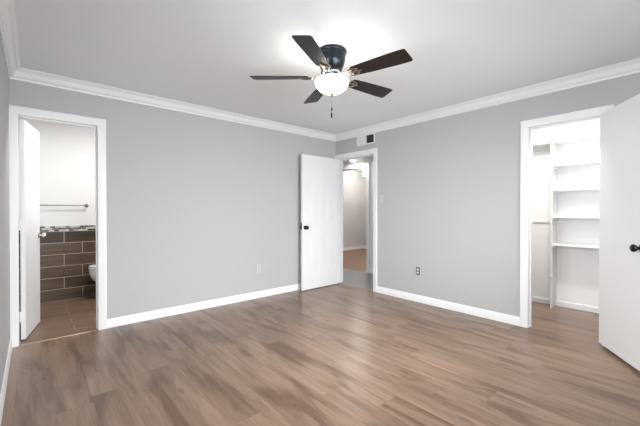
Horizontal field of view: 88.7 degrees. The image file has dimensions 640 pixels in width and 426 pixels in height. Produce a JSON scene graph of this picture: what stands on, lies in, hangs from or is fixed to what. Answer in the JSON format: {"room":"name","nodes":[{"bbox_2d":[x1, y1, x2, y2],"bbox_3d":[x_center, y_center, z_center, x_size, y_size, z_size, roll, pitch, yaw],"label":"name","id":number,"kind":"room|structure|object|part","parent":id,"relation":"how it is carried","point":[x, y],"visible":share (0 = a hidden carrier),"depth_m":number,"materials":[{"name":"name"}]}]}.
{"room":"empty bedroom","nodes":[
{"label":"empty bedroom","id":0,"kind":"room"},
{"bbox_2d":[0,33,9,392],"bbox_3d":[-1.403,-0.034,1.283,0.115,2.440,4.315,0,1,-41],"label":"wall","id":1,"kind":"structure","parent":0,"point":[4,79],"depth_m":2.32,"materials":[{"name":"grey paint"}]},
{"bbox_2d":[0,338,11,425],"bbox_3d":[-1.317,1.140,1.290,0.013,0.092,4.200,0,1,-41],"label":"baseboard","id":2,"kind":"structure","parent":1,"relation":"attached to","point":[7,366],"depth_m":2.17,"materials":[{"name":"white paint"}]},
{"bbox_2d":[0,0,19,78],"bbox_3d":[-1.294,-1.206,1.294,0.074,0.095,4.200,0,1,-41],"label":"crown molding","id":3,"kind":"structure","parent":1,"relation":"attached to","point":[8,29],"depth_m":2.23,"materials":[{"name":"white paint"}]},
{"bbox_2d":[18,117,95,226],"bbox_3d":[-3.234,-0.056,4.635,1.780,2.440,0.110,0,1,-41],"label":"wall","id":4,"kind":"structure","parent":0,"point":[66,151],"depth_m":4.40,"materials":[{"name":"white paint"}]},
{"bbox_2d":[19,230,95,305],"bbox_3d":[-3.245,0.704,4.549,1.447,0.922,0.012,0,1,-41],"label":"tiles","id":5,"kind":"structure","parent":4,"relation":"attached to","point":[66,257],"depth_m":4.40,"materials":[{"name":"brown ceramic tile"},{"name":"light grout"}]},
{"bbox_2d":[19,225,95,232],"bbox_3d":[-3.244,0.208,4.545,1.447,0.070,0.014,0,1,-41],"label":"mosaic tile border","id":6,"kind":"object","parent":4,"relation":"attached to","point":[83,227],"depth_m":4.40,"materials":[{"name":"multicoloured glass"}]},
{"bbox_2d":[40,204,88,206],"bbox_3d":[-3.448,-0.102,4.325,0.650,0.050,0.073,0,1,-41],"label":"towel bar","id":7,"kind":"object","parent":4,"relation":"attached to","point":[85,205],"visible":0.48,"depth_m":4.36,"materials":[{"name":"silver metal"}]},
{"bbox_3d":[-3.430,-0.102,4.307,0.623,0.014,0.014,0,1,-41],"label":"rail","id":8,"kind":"part","parent":7,"relation":"part of","materials":[{"name":"silver metal"}]},
{"bbox_2d":[9,79,335,318],"bbox_3d":[-1.218,-0.053,4.239,4.062,2.440,0.115,0,1,-41],"label":"wall","id":9,"kind":"structure","parent":0,"point":[194,203],"depth_m":3.88,"materials":[{"name":"grey paint"}]},
{"bbox_2d":[18,119,45,339],"bbox_3d":[-2.845,0.151,3.261,0.109,2.025,0.582,0,0,-30],"label":"door","id":10,"kind":"structure","parent":9,"relation":"in","point":[28,140],"depth_m":3.13,"materials":[{"name":"white paint"}]},
{"bbox_3d":[-2.940,0.234,3.469,0.065,0.062,0.062,0,0,-30],"label":"handle","id":11,"kind":"part","parent":10,"relation":"part of","materials":[{"name":"silver metal"}]},
{"bbox_2d":[9,105,106,347],"bbox_3d":[-2.476,0.117,3.123,0.727,2.115,0.134,0,1,-41],"label":"door frame","id":12,"kind":"structure","parent":9,"relation":"attached to","point":[15,112],"depth_m":3.09,"materials":[{"name":"white paint"}]},
{"bbox_2d":[10,67,335,141],"bbox_3d":[-1.199,-1.225,4.122,3.947,0.095,0.074,0,1,-41],"label":"crown molding","id":13,"kind":"structure","parent":9,"relation":"attached to","point":[22,74],"depth_m":3.56,"materials":[{"name":"white paint"}]},
{"bbox_2d":[107,283,300,327],"bbox_3d":[-0.951,1.119,4.395,3.235,0.092,0.013,0,1,-41],"label":"baseboard","id":14,"kind":"structure","parent":9,"relation":"attached to","point":[139,317],"depth_m":3.91,"materials":[{"name":"white paint"}]},
{"bbox_2d":[256,264,260,272],"bbox_3d":[-0.842,0.762,4.492,0.070,0.114,0.007,0,1,-41],"label":"electrical outlet","id":15,"kind":"object","parent":9,"relation":"attached to","point":[258,266],"visible":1,"depth_m":4.49,"materials":[{"name":"grey plastic"}]},
{"bbox_2d":[300,154,339,290],"bbox_3d":[0.017,0.138,5.119,0.802,2.025,0.172,0,1,-42],"label":"door","id":16,"kind":"structure","parent":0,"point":[320,218],"depth_m":5.08,"materials":[{"name":"white paint"}]},
{"bbox_2d":[1,248,639,425],"bbox_3d":[0.755,1.185,5.160,8.462,0.050,7.515,0,1,-41],"label":"floor","id":17,"kind":"structure","parent":0,"point":[338,354],"depth_m":2.50,"materials":[{"name":"brown wood"}]},
{"bbox_2d":[19,329,97,345],"bbox_3d":[-2.448,1.172,3.098,0.587,0.005,0.034,0,1,-41],"label":"threshold","id":18,"kind":"object","parent":17,"relation":"on","point":[96,329],"visible":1,"depth_m":3.08,"materials":[{"name":"beige metal"}]},
{"bbox_2d":[88,264,95,281],"bbox_3d":[-2.832,0.759,4.620,0.717,0.811,0.420,0,1,-41],"label":"toilet","id":19,"kind":"object","parent":17,"relation":"on","point":[92,268],"visible":0.15,"depth_m":4.36,"materials":[{"name":"white ceramic"}]},
{"bbox_3d":[-2.895,0.956,4.566,0.540,0.416,0.364,0,1,-41],"label":"bowl","id":20,"kind":"part","parent":19,"relation":"part of","materials":[{"name":"white ceramic"}]},
{"bbox_2d":[339,282,372,290],"bbox_3d":[0.562,1.157,5.154,0.049,0.006,0.748,0,1,-41],"label":"threshold","id":21,"kind":"object","parent":17,"relation":"on","point":[339,282],"visible":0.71,"depth_m":5.14,"materials":[{"name":"wood"}]},
{"bbox_2d":[14,0,639,134],"bbox_3d":[0.157,-1.287,2.489,4.062,0.050,4.315,0,1,-41],"label":"ceiling","id":22,"kind":"structure","parent":0,"point":[206,53],"depth_m":2.45,"materials":[{"name":"white paint"}]},
{"bbox_2d":[250,35,412,117],"bbox_3d":[0.118,-1.002,2.571,1.215,0.521,1.218,0,1,-41],"label":"ceiling fan","id":23,"kind":"object","parent":22,"relation":"hanging from","point":[331,81],"visible":1,"depth_m":2.46,"materials":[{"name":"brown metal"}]},
{"bbox_3d":[-0.315,-1.060,2.567,0.446,0.006,0.140,0,12,1],"label":"blade","id":24,"kind":"part","parent":23,"relation":"part of","materials":[{"name":"brown wood"}]},
{"bbox_3d":[-0.042,-1.058,2.164,0.140,0.006,0.459,13,4,18],"label":"blade","id":25,"kind":"part","parent":23,"relation":"part of","materials":[{"name":"brown wood"}]},
{"bbox_3d":[-0.029,-1.063,2.951,0.140,0.006,0.446,-13,4,-17],"label":"blade","id":26,"kind":"part","parent":23,"relation":"part of","materials":[{"name":"brown wood"}]},
{"bbox_3d":[0.093,-0.985,2.562,0.265,0.100,0.265,0,1,-41],"label":"lamp shade","id":27,"kind":"part","parent":23,"relation":"part of","materials":[{"name":"white glass"}]},
{"bbox_3d":[0.426,-1.062,2.798,0.446,0.006,0.140,0,-12,-35],"label":"blade","id":28,"kind":"part","parent":23,"relation":"part of","materials":[{"name":"brown wood"}]},
{"bbox_3d":[0.420,-1.059,2.318,0.446,0.006,0.140,0,-12,37],"label":"blade","id":29,"kind":"part","parent":23,"relation":"part of","materials":[{"name":"brown wood"}]},
{"bbox_2d":[343,170,362,247],"bbox_3d":[0.242,-0.089,9.487,2.915,2.440,0.120,0,1,-41],"label":"wall","id":30,"kind":"structure","parent":0,"point":[352,180],"depth_m":10.08,"materials":[{"name":"grey paint"}]},
{"bbox_2d":[343,246,362,250],"bbox_3d":[0.286,1.086,9.445,2.915,0.092,0.013,0,1,-41],"label":"baseboard","id":31,"kind":"structure","parent":30,"relation":"attached to","point":[354,247],"depth_m":10.06,"materials":[{"name":"white paint"}]},
{"bbox_2d":[343,158,372,268],"bbox_3d":[1.176,-0.066,6.125,0.115,2.440,3.605,0,1,-41],"label":"wall","id":32,"kind":"structure","parent":0,"point":[369,160],"depth_m":6.27,"materials":[{"name":"white paint"}]},
{"bbox_2d":[343,163,369,272],"bbox_3d":[0.611,0.092,6.755,0.134,2.115,1.155,0,1,-41],"label":"door frame","id":33,"kind":"structure","parent":32,"relation":"attached to","point":[365,165],"depth_m":6.31,"materials":[{"name":"white paint"}]},
{"bbox_2d":[343,155,372,161],"bbox_3d":[0.806,-1.073,5.728,0.955,0.050,3.505,0,1,-41],"label":"ceiling","id":34,"kind":"structure","parent":0,"point":[366,157],"depth_m":6.33,"materials":[{"name":"white paint"}]},
{"bbox_2d":[363,176,366,245],"bbox_3d":[2.994,-0.083,8.651,0.120,2.440,5.005,0,1,-41],"label":"wall","id":35,"kind":"structure","parent":0,"point":[364,177],"depth_m":10.35,"materials":[{"name":"grey paint"}]},
{"bbox_2d":[336,72,639,316],"bbox_3d":[1.689,-0.051,3.918,0.115,2.440,4.200,0,1,-41],"label":"wall","id":36,"kind":"structure","parent":0,"point":[449,186],"depth_m":3.85,"materials":[{"name":"grey paint"}]},
{"bbox_2d":[335,148,376,291],"bbox_3d":[0.583,0.103,5.165,0.134,2.115,0.888,0,1,-41],"label":"door frame","id":37,"kind":"structure","parent":36,"relation":"attached to","point":[369,152],"depth_m":4.99,"materials":[{"name":"white paint"}]},
{"bbox_2d":[357,133,374,145],"bbox_3d":[0.691,-1.108,4.952,0.012,0.148,0.358,0,1,-41],"label":"air vent","id":38,"kind":"object","parent":36,"relation":"in","point":[369,138],"visible":1,"depth_m":4.94,"materials":[{"name":"white plastic"}]},
{"bbox_2d":[416,267,419,274],"bbox_3d":[1.283,0.761,4.294,0.007,0.102,0.054,0,1,-41],"label":"electrical outlet","id":39,"kind":"object","parent":36,"relation":"attached to","point":[417,268],"visible":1,"depth_m":4.29,"materials":[{"name":"grey plastic"}]},
{"bbox_2d":[377,286,519,325],"bbox_3d":[1.454,1.121,4.097,0.013,0.092,1.877,0,1,-41],"label":"baseboard","id":40,"kind":"structure","parent":36,"relation":"attached to","point":[510,319],"depth_m":3.91,"materials":[{"name":"white paint"}]},
{"bbox_2d":[336,58,639,141],"bbox_3d":[1.618,-1.223,3.848,0.074,0.095,4.200,0,1,-41],"label":"crown molding","id":41,"kind":"structure","parent":36,"relation":"attached to","point":[632,66],"depth_m":3.40,"materials":[{"name":"white paint"}]},
{"bbox_2d":[520,104,613,345],"bbox_3d":[2.351,0.116,3.150,0.134,2.115,0.720,0,1,-41],"label":"door frame","id":42,"kind":"structure","parent":36,"relation":"attached to","point":[527,126],"depth_m":3.35,"materials":[{"name":"white paint"}]},
{"bbox_2d":[599,94,639,370],"bbox_3d":[2.404,0.139,2.599,0.172,2.022,0.632,0,0,16],"label":"door","id":43,"kind":"structure","parent":36,"relation":"in","point":[619,208],"depth_m":2.59,"materials":[{"name":"white paint"}]},
{"bbox_3d":[2.284,0.254,2.366,0.068,0.064,0.064,0,0,16],"label":"knob","id":44,"kind":"part","parent":43,"relation":"part of","materials":[{"name":"black metal"}]},
{"bbox_2d":[532,118,599,306],"bbox_3d":[3.168,-0.052,4.006,0.115,2.440,1.980,0,1,-41],"label":"wall","id":45,"kind":"structure","parent":0,"point":[577,268],"depth_m":4.03,"materials":[{"name":"white paint"}]},
{"bbox_2d":[532,296,598,312],"bbox_3d":[3.120,1.134,3.971,0.013,0.069,1.980,0,1,-41],"label":"baseboard","id":46,"kind":"structure","parent":45,"relation":"attached to","point":[588,308],"depth_m":4.02,"materials":[{"name":"white paint"}]},
{"bbox_2d":[532,135,599,308],"bbox_3d":[3.041,0.149,3.895,0.225,2.040,1.980,0,1,-41],"label":"shelf unit","id":47,"kind":"object","parent":45,"relation":"attached to","point":[552,145],"visible":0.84,"depth_m":4.00,"materials":[{"name":"white paint"}]},
{"bbox_3d":[3.041,-0.861,3.889,0.223,0.020,1.980,0,1,-41],"label":"shelf","id":48,"kind":"part","parent":47,"relation":"part of","materials":[{"name":"white paint"}]},
{"bbox_3d":[3.216,0.390,3.704,0.215,0.020,0.942,0,1,-41],"label":"shelf","id":49,"kind":"part","parent":47,"relation":"part of","materials":[{"name":"white paint"}]},
{"bbox_3d":[3.216,0.052,3.701,0.215,0.020,0.942,0,1,-41],"label":"shelf","id":50,"kind":"part","parent":47,"relation":"part of","materials":[{"name":"white paint"}]},
{"bbox_3d":[3.216,-0.273,3.699,0.215,0.020,0.942,0,1,-41],"label":"shelf","id":51,"kind":"part","parent":47,"relation":"part of","materials":[{"name":"white paint"}]},
{"bbox_3d":[3.216,-0.575,3.697,0.215,0.020,0.942,0,1,-41],"label":"shelf","id":52,"kind":"part","parent":47,"relation":"part of","materials":[{"name":"white paint"}]}
]}

